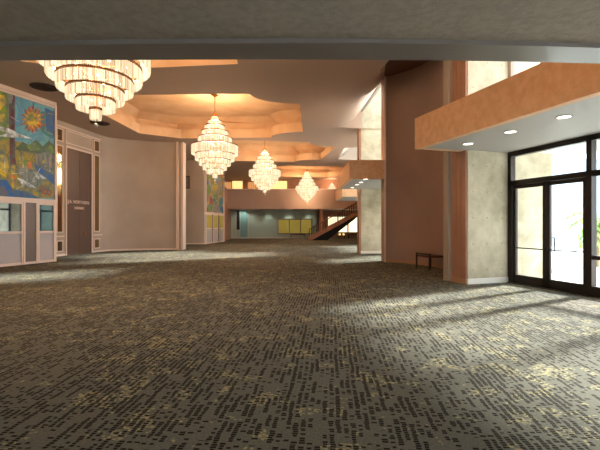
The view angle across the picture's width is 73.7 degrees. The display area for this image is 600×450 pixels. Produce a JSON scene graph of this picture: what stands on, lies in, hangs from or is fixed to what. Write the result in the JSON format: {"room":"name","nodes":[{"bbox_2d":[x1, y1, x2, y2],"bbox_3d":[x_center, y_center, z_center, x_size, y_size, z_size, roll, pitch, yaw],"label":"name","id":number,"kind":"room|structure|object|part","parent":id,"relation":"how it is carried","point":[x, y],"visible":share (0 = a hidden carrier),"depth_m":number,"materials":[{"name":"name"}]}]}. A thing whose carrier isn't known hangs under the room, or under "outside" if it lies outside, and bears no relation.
{"room":"theater lobby","nodes":[
{"label":"theater lobby","id":0,"kind":"room"},
{"bbox_2d":[0,84,56,266],"bbox_3d":[-10.679,-1.650,11.247,0.300,6.100,8.680,0,0,16],"label":"wall","id":1,"kind":"structure","parent":0,"point":[12,243],"depth_m":14.16,"materials":[{"name":"grey"}]},
{"bbox_2d":[0,203,20,231],"bbox_3d":[-9.993,-0.260,13.303,0.012,0.960,1.510,0,0,16],"label":"window","id":2,"kind":"structure","parent":1,"relation":"in","point":[10,213],"depth_m":13.66,"materials":[{"name":"clear glass"}]},
{"bbox_2d":[0,88,56,201],"bbox_3d":[-10.054,-2.720,12.952,0.084,3.640,5.060,0,0,16],"label":"mural","id":3,"kind":"object","parent":1,"relation":"attached to","point":[27,132],"visible":1,"depth_m":14.20,"materials":[{"name":"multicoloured paint"}]},
{"bbox_2d":[25,202,35,261],"bbox_3d":[-9.671,0.295,14.366,0.057,2.190,0.430,0,0,16],"label":"door","id":4,"kind":"structure","parent":1,"relation":"in","point":[30,208],"depth_m":14.37,"materials":[{"name":"brown wood"}]},
{"bbox_2d":[40,205,52,230],"bbox_3d":[-9.519,-0.260,14.993,0.012,0.960,0.600,0,0,16],"label":"window","id":5,"kind":"structure","parent":1,"relation":"in","point":[46,211],"depth_m":15.01,"materials":[{"name":"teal glass"}]},
{"bbox_2d":[57,120,102,255],"bbox_3d":[-10.847,-1.650,18.287,0.310,6.100,5.750,0,0,7],"label":"wall","id":6,"kind":"structure","parent":0,"point":[70,136],"depth_m":19.19,"materials":[{"name":"beige paint"}]},
{"bbox_2d":[67,148,91,254],"bbox_3d":[-10.596,-1.085,19.248,0.070,4.950,1.800,0,0,7],"label":"door","id":7,"kind":"structure","parent":6,"relation":"in","point":[79,164],"depth_m":19.25,"materials":[{"name":"brown wood"}]},
{"bbox_2d":[67,200,88,209],"bbox_3d":[-10.608,-0.959,19.174,0.024,0.420,1.515,0,0,7],"label":"wall sign","id":8,"kind":"object","parent":7,"relation":"attached to","point":[83,202],"visible":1,"depth_m":19.23,"materials":[{"name":"beige metal"}]},
{"bbox_3d":[-10.461,-1.625,20.572,0.010,3.850,0.380,0,0,7],"label":"mirror panel","id":9,"kind":"part","parent":6,"relation":"part of","materials":[{"name":"brown metal"}]},
{"bbox_2d":[103,136,175,249],"bbox_3d":[-8.879,-1.650,22.171,3.998,6.100,0.714,0,0,-25],"label":"wall","id":10,"kind":"structure","parent":0,"point":[139,177],"depth_m":22.24,"materials":[{"name":"beige paint"}]},
{"bbox_2d":[103,248,175,251],"bbox_3d":[-8.781,1.355,22.064,3.763,0.090,0.489,0,0,-25],"label":"baseboard","id":11,"kind":"structure","parent":10,"relation":"attached to","point":[143,248],"depth_m":22.30,"materials":[{"name":"beige wood"}]},
{"bbox_2d":[179,142,180,249],"bbox_3d":[-6.790,-1.650,22.950,0.180,6.100,0.500,0,0,0],"label":"wall","id":12,"kind":"structure","parent":0,"point":[179,142],"depth_m":22.70,"materials":[{"name":"beige paint"}]},
{"bbox_2d":[176,142,178,249],"bbox_3d":[-6.935,-1.650,22.750,0.110,6.100,0.400,0,0,0],"label":"trim","id":13,"kind":"structure","parent":12,"relation":"attached to","point":[177,143],"depth_m":22.55,"materials":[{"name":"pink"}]},
{"bbox_2d":[181,142,185,249],"bbox_3d":[-6.670,-1.650,22.910,0.100,6.100,0.580,0,0,0],"label":"trim","id":14,"kind":"structure","parent":12,"relation":"attached to","point":[183,145],"depth_m":22.73,"materials":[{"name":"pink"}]},
{"bbox_2d":[0,60,388,179],"bbox_3d":[-2.000,-6.150,18.000,22.000,2.900,50.000,0,0,0],"label":"ceiling","id":15,"kind":"structure","parent":0,"point":[318,86],"depth_m":18.34,"materials":[{"name":"beige paint"}]},
{"bbox_2d":[29,82,57,91],"bbox_3d":[-8.700,-4.685,13.600,0.840,0.030,0.840,0,0,0],"label":"ceiling vent","id":16,"kind":"object","parent":15,"relation":"in","point":[36,85],"visible":0.98,"depth_m":13.56,"materials":[{"name":"grey metal"}]},
{"bbox_2d":[36,60,150,127],"bbox_3d":[-4.100,-3.902,8.030,2.076,3.895,2.076,0,0,26],"label":"chandelier","id":17,"kind":"object","parent":15,"relation":"hanging from","point":[68,78],"visible":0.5,"depth_m":7.77,"materials":[{"name":"white glass"}]},
{"bbox_2d":[90,120,109,125],"bbox_3d":[-9.200,-4.685,18.400,0.840,0.030,0.840,0,0,0],"label":"ceiling vent","id":18,"kind":"object","parent":15,"relation":"in","point":[101,123],"visible":0.88,"depth_m":18.41,"materials":[{"name":"grey metal"}]},
{"bbox_2d":[191,94,237,180],"bbox_3d":[-3.830,-3.902,18.000,2.076,3.895,2.076,0,0,26],"label":"chandelier","id":19,"kind":"object","parent":15,"relation":"hanging from","point":[228,157],"visible":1,"depth_m":17.54,"materials":[{"name":"white glass"}]},
{"bbox_2d":[249,148,280,194],"bbox_3d":[-2.300,-3.902,26.100,2.076,3.895,2.076,0,0,19],"label":"chandelier","id":20,"kind":"object","parent":15,"relation":"hanging from","point":[260,179],"visible":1,"depth_m":25.63,"materials":[{"name":"white glass"}]},
{"bbox_2d":[296,170,317,201],"bbox_3d":[0.640,-3.902,36.800,2.076,3.895,2.076,0,0,-4],"label":"chandelier","id":21,"kind":"object","parent":15,"relation":"hanging from","point":[301,190],"visible":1,"depth_m":36.32,"materials":[{"name":"white glass"}]},
{"bbox_2d":[328,182,335,188],"bbox_3d":[3.250,-3.921,40.600,0.830,1.558,0.830,0,0,-41],"label":"chandelier","id":22,"kind":"object","parent":15,"relation":"hanging from","point":[332,186],"visible":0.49,"depth_m":40.43,"materials":[{"name":"white glass"}]},
{"bbox_2d":[341,111,362,127],"bbox_3d":[2.274,-5.150,19.331,1.570,0.900,0.011,0,0,-9],"label":"wall","id":23,"kind":"structure","parent":15,"relation":"attached to","point":[357,122],"depth_m":19.41,"materials":[{"name":"beige paint"}]},
{"bbox_2d":[186,160,203,242],"bbox_3d":[-9.980,-1.650,29.125,6.040,6.100,0.250,0,0,0],"label":"wall","id":24,"kind":"structure","parent":0,"point":[194,195],"depth_m":29.00,"materials":[{"name":"beige paint"}]},
{"bbox_2d":[186,176,189,188],"bbox_3d":[-8.330,-3.100,28.962,0.680,0.920,0.075,0,0,0],"label":"panel","id":25,"kind":"object","parent":24,"relation":"attached to","point":[187,177],"visible":0.36,"depth_m":28.93,"materials":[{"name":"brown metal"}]},
{"bbox_2d":[186,177,188,187],"bbox_3d":[-8.330,-3.100,28.933,0.560,0.800,0.015,0,0,0],"label":"grille","id":26,"kind":"object","parent":25,"relation":"attached to","point":[187,178],"depth_m":28.92,"materials":[{"name":"brown"}]},
{"bbox_2d":[204,162,224,243],"bbox_3d":[-6.780,-1.650,31.360,0.300,6.100,4.730,0,0,7],"label":"wall","id":27,"kind":"structure","parent":0,"point":[207,231],"depth_m":30.92,"materials":[{"name":"grey"}]},
{"bbox_2d":[207,215,210,227],"bbox_3d":[-6.841,-0.260,29.948,0.012,0.960,1.090,0,0,7],"label":"window","id":28,"kind":"structure","parent":27,"relation":"in","point":[208,216],"depth_m":30.01,"materials":[{"name":"yellow glass"}]},
{"bbox_2d":[205,168,223,213],"bbox_3d":[-6.642,-2.720,31.379,0.070,3.640,4.260,0,0,7],"label":"mural","id":29,"kind":"object","parent":27,"relation":"attached to","point":[214,190],"visible":0.88,"depth_m":31.17,"materials":[{"name":"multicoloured paint"}]},
{"bbox_2d":[214,216,216,227],"bbox_3d":[-6.662,-0.260,31.457,0.012,0.960,0.950,0,0,7],"label":"window","id":30,"kind":"structure","parent":27,"relation":"in","point":[215,217],"depth_m":31.49,"materials":[{"name":"yellow glass"}]},
{"bbox_2d":[220,216,222,227],"bbox_3d":[-6.491,-0.260,32.897,0.012,0.960,0.950,0,0,7],"label":"window","id":31,"kind":"structure","parent":27,"relation":"in","point":[221,217],"depth_m":32.98,"materials":[{"name":"yellow glass"}]},
{"bbox_2d":[225,187,230,240],"bbox_3d":[-6.942,-0.975,37.836,0.285,4.750,8.343,0,0,-6],"label":"wall","id":32,"kind":"structure","parent":0,"point":[227,211],"depth_m":37.51,"materials":[{"name":"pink paint"}]},
{"bbox_2d":[225,180,337,188],"bbox_3d":[-2.700,-3.225,41.600,18.600,2.950,0.200,0,0,0],"label":"wall","id":33,"kind":"structure","parent":0,"point":[291,184],"depth_m":41.50,"materials":[{"name":"orange paint"}]},
{"bbox_2d":[225,181,231,188],"bbox_3d":[-7.507,-3.555,41.410,0.814,1.910,0.140,0,0,0],"label":"curtain","id":34,"kind":"object","parent":33,"relation":"hanging from","point":[227,183],"visible":0.34,"depth_m":41.39,"materials":[{"name":"orange fabric"}]},
{"bbox_2d":[232,180,242,188],"bbox_3d":[-6.481,-3.605,41.410,1.062,2.010,0.140,0,0,0],"label":"curtain","id":35,"kind":"object","parent":33,"relation":"hanging from","point":[236,184],"visible":0.44,"depth_m":41.40,"materials":[{"name":"yellow fabric"}]},
{"bbox_2d":[248,181,256,188],"bbox_3d":[-4.957,-3.555,41.410,0.913,1.910,0.140,0,0,0],"label":"curtain","id":36,"kind":"object","parent":33,"relation":"hanging from","point":[251,185],"visible":0.28,"depth_m":41.39,"materials":[{"name":"orange fabric"}]},
{"bbox_2d":[258,180,286,188],"bbox_3d":[-2.832,-3.605,41.410,2.963,2.010,0.140,0,0,0],"label":"curtain","id":37,"kind":"object","parent":33,"relation":"hanging from","point":[280,184],"visible":0.16,"depth_m":41.39,"materials":[{"name":"yellow fabric"}]},
{"bbox_2d":[231,210,356,237],"bbox_3d":[-0.300,-0.075,42.100,13.800,2.950,0.200,0,0,0],"label":"wall","id":38,"kind":"structure","parent":0,"point":[261,223],"depth_m":42.00,"materials":[{"name":"grey paint"}]},
{"bbox_2d":[248,237,306,237],"bbox_3d":[-2.725,1.340,41.980,8.950,0.120,0.040,0,0,0],"label":"baseboard","id":39,"kind":"structure","parent":38,"relation":"attached to","point":[248,237],"depth_m":41.96,"materials":[{"name":"beige wood"}]},
{"bbox_2d":[278,219,311,233],"bbox_3d":[-0.520,0.145,41.955,3.580,1.610,0.090,0,0,0],"label":"display window","id":40,"kind":"structure","parent":38,"relation":"in","point":[285,226],"depth_m":41.94,"materials":[{"name":"yellow glass"}]},
{"bbox_3d":[-1.710,0.150,41.955,1.080,1.400,0.030,0,0,0],"label":"lit pane","id":41,"kind":"part","parent":40,"relation":"part of","materials":[{"name":"yellow glass"}]},
{"bbox_3d":[-0.540,0.150,41.955,1.080,1.400,0.030,0,0,0],"label":"lit pane","id":42,"kind":"part","parent":40,"relation":"part of","materials":[{"name":"yellow glass"}]},
{"bbox_3d":[0.630,0.150,41.955,1.080,1.400,0.030,0,0,0],"label":"lit pane","id":43,"kind":"part","parent":40,"relation":"part of","materials":[{"name":"yellow glass"}]},
{"bbox_2d":[328,216,337,232],"bbox_3d":[3.425,-0.050,41.965,1.050,1.700,0.070,0,0,0],"label":"lit window","id":44,"kind":"structure","parent":38,"relation":"in","point":[334,218],"depth_m":41.95,"materials":[{"name":"beige glass"}]},
{"bbox_3d":[3.425,-0.050,41.965,1.050,1.600,0.030,0,0,0],"label":"lit pane","id":45,"kind":"part","parent":44,"relation":"part of","materials":[{"name":"beige glass"}]},
{"bbox_2d":[338,216,347,232],"bbox_3d":[4.500,-0.050,41.965,1.000,1.700,0.070,0,0,0],"label":"lit window","id":46,"kind":"structure","parent":38,"relation":"in","point":[345,229],"depth_m":41.95,"materials":[{"name":"beige glass"}]},
{"bbox_2d":[348,218,356,232],"bbox_3d":[5.575,-0.050,41.965,1.050,1.700,0.070,0,0,0],"label":"lit window","id":47,"kind":"structure","parent":38,"relation":"in","point":[352,227],"depth_m":41.95,"materials":[{"name":"beige glass"}]},
{"bbox_2d":[0,238,599,449],"bbox_3d":[-1.417,1.550,18.000,23.767,0.300,50.600,0,0,0],"label":"floor","id":48,"kind":"structure","parent":0,"point":[234,343],"depth_m":4.39,"materials":[{"name":"carpet"}]},
{"bbox_2d":[231,211,247,237],"bbox_3d":[-6.275,-0.050,41.730,1.750,2.900,0.140,0,0,0],"label":"wall","id":49,"kind":"structure","parent":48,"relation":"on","point":[239,219],"depth_m":41.70,"materials":[{"name":"teal"}]},
{"bbox_3d":[-6.875,-0.100,41.740,0.450,2.800,0.080,0,0,0],"label":"panel","id":50,"kind":"part","parent":49,"relation":"part of","materials":[{"name":"grey"}]},
{"bbox_3d":[-5.850,-0.100,41.740,0.800,2.800,0.080,0,0,0],"label":"panel","id":51,"kind":"part","parent":49,"relation":"part of","materials":[{"name":"teal"}]},
{"bbox_2d":[307,202,356,239],"bbox_3d":[3.875,-0.565,37.300,6.350,3.930,1.520,0,0,0],"label":"staircase","id":52,"kind":"structure","parent":48,"relation":"on","point":[326,233],"depth_m":36.65,"materials":[{"name":"wood"}]},
{"bbox_3d":[3.450,-1.052,36.570,5.229,2.956,0.060,0,0,0],"label":"handrail","id":53,"kind":"part","parent":52,"relation":"part of","materials":[{"name":"brown"}]},
{"bbox_2d":[361,88,380,253],"bbox_3d":[4.480,-3.100,19.940,3.000,9.000,0.720,0,0,0],"label":"concrete pier","id":54,"kind":"object","parent":48,"relation":"on","point":[371,116],"visible":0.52,"depth_m":19.60,"materials":[{"name":"brown concrete"}]},
{"bbox_2d":[357,129,360,253],"bbox_3d":[2.950,-3.100,19.970,0.100,9.000,0.700,0,0,0],"label":"cladding","id":55,"kind":"object","parent":54,"relation":"attached to","point":[359,130],"visible":0.36,"depth_m":19.62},
{"bbox_2d":[361,82,380,111],"bbox_3d":[3.140,-5.675,17.350,0.120,0.250,4.513,0,0,-3],"label":"beam","id":56,"kind":"structure","parent":54,"relation":"attached to","point":[379,85],"depth_m":17.28,"materials":[{"name":"beige paint"}]},
{"bbox_3d":[3.630,1.335,19.590,1.300,0.130,0.020,0,0,0],"label":"baseboard","id":57,"kind":"part","parent":54,"relation":"part of","materials":[{"name":"beige stone"}]},
{"bbox_2d":[416,252,442,269],"bbox_3d":[4.151,1.145,12.768,0.560,0.510,0.760,0,0,-16],"label":"bench","id":58,"kind":"object","parent":48,"relation":"on","point":[426,255],"visible":0.78,"depth_m":12.56,"materials":[{"name":"brown wood"}]},
{"bbox_3d":[3.901,1.145,12.696,0.040,0.510,0.760,0,0,-16],"label":"frame","id":59,"kind":"part","parent":58,"relation":"part of","materials":[{"name":"brown wood"}]},
{"bbox_3d":[4.161,0.990,12.770,0.500,0.060,0.680,0,0,-16],"label":"seat","id":60,"kind":"part","parent":58,"relation":"part of","materials":[{"name":"brown wood"}]},
{"bbox_2d":[467,61,551,283],"bbox_3d":[5.113,-3.100,10.065,2.620,9.000,0.540,0,0,-18],"label":"wall","id":61,"kind":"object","parent":48,"relation":"on","point":[487,171],"visible":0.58,"depth_m":9.70,"materials":[{"name":"brown concrete"}]},
{"bbox_2d":[452,61,466,278],"bbox_3d":[3.859,-3.160,9.677,0.045,8.880,0.480,0,0,-18],"label":"cladding","id":62,"kind":"object","parent":61,"relation":"attached to","point":[459,68],"visible":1,"depth_m":9.64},
{"bbox_3d":[4.539,1.335,9.610,1.250,0.130,0.020,0,0,-18],"label":"baseboard","id":63,"kind":"part","parent":61,"relation":"part of","materials":[{"name":"beige stone"}]},
{"bbox_2d":[508,282,588,295],"bbox_3d":[5.453,1.394,8.862,0.200,0.012,2.000,0,0,-18],"label":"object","id":64,"kind":"structure","parent":48,"relation":"on","point":[508,282],"depth_m":8.65,"materials":[{"name":"brown metal"}]},
{"bbox_2d":[508,133,599,296],"bbox_3d":[7.347,-0.185,2.906,0.140,3.170,14.500,0,0,-18],"label":"window","id":65,"kind":"structure","parent":48,"relation":"on","point":[590,140],"depth_m":7.93,"materials":[{"name":"brown metal"}]},
{"bbox_2d":[512,182,545,287],"bbox_3d":[5.317,0.215,9.270,0.215,2.350,0.900,0,0,-18],"label":"door","id":66,"kind":"structure","parent":65,"relation":"attached to","point":[522,279],"depth_m":9.37,"materials":[{"name":"brown metal"}]},
{"bbox_2d":[546,177,585,294],"bbox_3d":[5.594,0.215,8.398,0.215,2.350,0.910,0,0,-18],"label":"door","id":67,"kind":"structure","parent":65,"relation":"attached to","point":[579,288],"depth_m":8.57,"materials":[{"name":"brown metal"}]},
{"bbox_2d":[592,170,599,297],"bbox_3d":[7.653,-0.185,1.943,0.140,3.170,12.400,0,0,-18],"label":"window","id":68,"kind":"structure","parent":48,"relation":"on","point":[595,289],"depth_m":7.76,"materials":[{"name":"brown metal"}]},
{"bbox_2d":[0,0,599,63],"bbox_3d":[-1.400,-2.098,-0.887,23.200,0.745,12.226,0,0,0],"label":"ceiling","id":69,"kind":"structure","parent":0,"point":[559,31],"depth_m":3.60,"materials":[{"name":"paint"}]},
{"bbox_2d":[415,62,599,152],"bbox_3d":[5.706,-2.112,3.853,2.500,0.715,12.200,0,0,-18],"label":"balcony","id":70,"kind":"object","parent":69,"relation":"attached to","point":[528,102],"visible":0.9,"depth_m":7.01,"materials":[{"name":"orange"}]},
{"bbox_2d":[421,148,460,151],"bbox_3d":[3.388,-2.115,9.444,1.150,0.710,0.140,0,0,-18],"label":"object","id":71,"kind":"object","parent":70,"relation":"attached to","point":[424,148],"visible":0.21,"depth_m":9.45,"materials":[{"name":"stone"}]},
{"bbox_2d":[503,130,517,133],"bbox_3d":[3.989,-1.764,7.580,0.240,0.012,0.240,0,0,0],"label":"recessed light","id":72,"kind":"object","parent":70,"relation":"attached to","point":[509,131],"visible":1,"depth_m":7.55,"materials":[{"name":"beige plastic"}]},
{"bbox_2d":[508,62,542,76],"bbox_3d":[7.271,-4.835,3.144,0.120,5.530,14.000,0,0,-18],"label":"window","id":73,"kind":"structure","parent":70,"relation":"on","point":[511,65],"depth_m":9.74,"materials":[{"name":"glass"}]},
{"bbox_2d":[555,115,572,118],"bbox_3d":[4.311,-1.764,6.531,0.240,0.012,0.240,0,0,0],"label":"recessed light","id":74,"kind":"object","parent":70,"relation":"attached to","point":[561,116],"visible":1,"depth_m":6.53,"materials":[{"name":"beige"}]},
{"bbox_2d":[317,211,318,231],"bbox_3d":[-2.850,-3.100,43.150,20.300,9.000,0.300,0,0,0],"label":"wall","id":75,"kind":"structure","parent":0,"point":[317,211],"depth_m":43.00,"materials":[{"name":"brown paint"}]},
{"bbox_2d":[228,189,356,210],"bbox_3d":[-2.700,-2.480,40.485,18.600,1.920,5.030,0,0,0],"label":"gallery","id":76,"kind":"object","parent":75,"relation":"attached to","point":[238,199],"visible":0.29,"depth_m":38.00,"materials":[{"name":"beige"}]},
{"bbox_2d":[319,209,322,230],"bbox_3d":[2.075,-0.075,38.800,0.350,2.950,0.400,0,0,0],"label":"wall column","id":77,"kind":"structure","parent":0,"point":[320,210],"depth_m":38.60,"materials":[{"name":"brown paint"}]},
{"bbox_2d":[381,60,429,75],"bbox_3d":[3.750,-5.650,12.650,2.900,0.100,5.500,0,0,0],"label":"ceiling","id":78,"kind":"structure","parent":0,"point":[392,67],"depth_m":14.04,"materials":[{"name":"brown paint"}]},
{"bbox_2d":[386,60,442,264],"bbox_3d":[4.164,-2.250,12.763,1.219,7.300,5.227,0,0,-8],"label":"wall","id":79,"kind":"structure","parent":0,"point":[414,178],"depth_m":14.36,"materials":[{"name":"brown paint"}]},
{"bbox_2d":[381,78,383,261],"bbox_3d":[3.385,-3.100,15.300,0.430,9.000,0.640,0,0,0],"label":"cladding","id":80,"kind":"object","parent":79,"relation":"attached to","point":[382,81],"visible":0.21,"depth_m":15.43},
{"bbox_2d":[384,76,385,261],"bbox_3d":[3.205,-2.250,15.090,0.060,7.300,0.100,0,0,0],"label":"trim","id":81,"kind":"structure","parent":79,"relation":"attached to","point":[384,76],"depth_m":15.06,"materials":[{"name":"beige wood"}]},
{"bbox_2d":[386,259,442,268],"bbox_3d":[4.060,1.345,12.723,1.037,0.110,4.954,0,0,-8],"label":"baseboard","id":82,"kind":"structure","parent":79,"relation":"attached to","point":[387,260],"depth_m":14.26,"materials":[{"name":"brown wood"}]},
{"bbox_2d":[443,60,451,280],"bbox_3d":[3.851,-3.100,10.089,0.370,9.000,0.250,0,0,-18],"label":"wall","id":83,"kind":"structure","parent":0,"point":[447,65],"depth_m":10.00,"materials":[{"name":"brown paint"}]},
{"bbox_2d":[451,277,466,283],"bbox_3d":[3.847,1.340,9.673,0.070,0.120,0.520,0,0,-18],"label":"baseboard","id":84,"kind":"structure","parent":83,"relation":"attached to","point":[453,279],"depth_m":9.61,"materials":[{"name":"brown wood"}]},
{"bbox_3d":[4.800,-3.100,12.925,2.400,9.000,5.450,0,0,0],"label":"wall","id":85,"kind":"structure","parent":0,"visible":0},
{"bbox_2d":[338,160,383,188],"bbox_3d":[3.310,-2.112,17.440,2.880,0.715,4.520,0,0,0],"label":"balcony","id":86,"kind":"object","parent":85,"relation":"attached to","point":[354,171],"visible":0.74,"depth_m":15.18,"materials":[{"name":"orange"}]},
{"bbox_2d":[537,140,599,158],"bbox_3d":[8.541,-2.020,2.813,2.040,0.400,16.600,0,0,-18],"label":"overhang","id":87,"kind":"object","parent":85,"relation":"attached to","point":[578,149],"visible":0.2,"depth_m":9.90,"materials":[{"name":"white"}]},
{"bbox_3d":[5.800,-3.100,29.340,2.400,9.000,0.720,0,0,0],"label":"concrete pier","id":88,"kind":"object","parent":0,"visible":0},
{"bbox_2d":[335,189,356,200],"bbox_3d":[4.305,-2.115,27.180,3.390,0.710,4.640,0,0,0],"label":"balcony","id":89,"kind":"object","parent":88,"relation":"attached to","point":[340,194],"visible":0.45,"depth_m":25.67,"materials":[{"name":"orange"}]},
{"label":"outside","id":90,"kind":"structure","parent":0,"visible":0},
{"bbox_2d":[552,245,599,272],"bbox_3d":[15.000,1.810,30.000,150.000,0.180,180.000,0,0,0],"label":"ground","id":91,"kind":"structure","parent":90,"point":[562,262],"depth_m":19.38,"materials":[{"name":"white concrete"}]},
{"bbox_2d":[552,227,582,252],"bbox_3d":[15.050,0.920,24.025,12.100,1.560,0.050,0,0,0],"label":"railing","id":92,"kind":"object","parent":91,"relation":"on","point":[552,227],"visible":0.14,"depth_m":24.00,"materials":[{"name":"grey metal"}]},
{"bbox_2d":[552,271,599,285],"bbox_3d":[13.823,1.560,3.758,12.600,0.280,19.200,0,0,-18],"label":"terrace","id":93,"kind":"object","parent":91,"relation":"on","point":[576,277],"depth_m":10.82,"materials":[{"name":"white concrete"}]},
{"bbox_2d":[552,159,599,244],"bbox_3d":[15.000,-2.950,42.000,90.000,9.300,16.000,0,0,0],"label":"building","id":94,"kind":"structure","parent":91,"relation":"on","point":[567,199],"depth_m":34.00,"materials":[{"name":"grey"}]},
{"bbox_2d":[565,212,599,266],"bbox_3d":[12.402,0.532,16.364,2.592,2.390,2.504,0,0,0],"label":"palm tree","id":95,"kind":"object","parent":91,"relation":"on","point":[580,244],"visible":0.54,"depth_m":16.38,"materials":[{"name":"green plant"}]}
]}

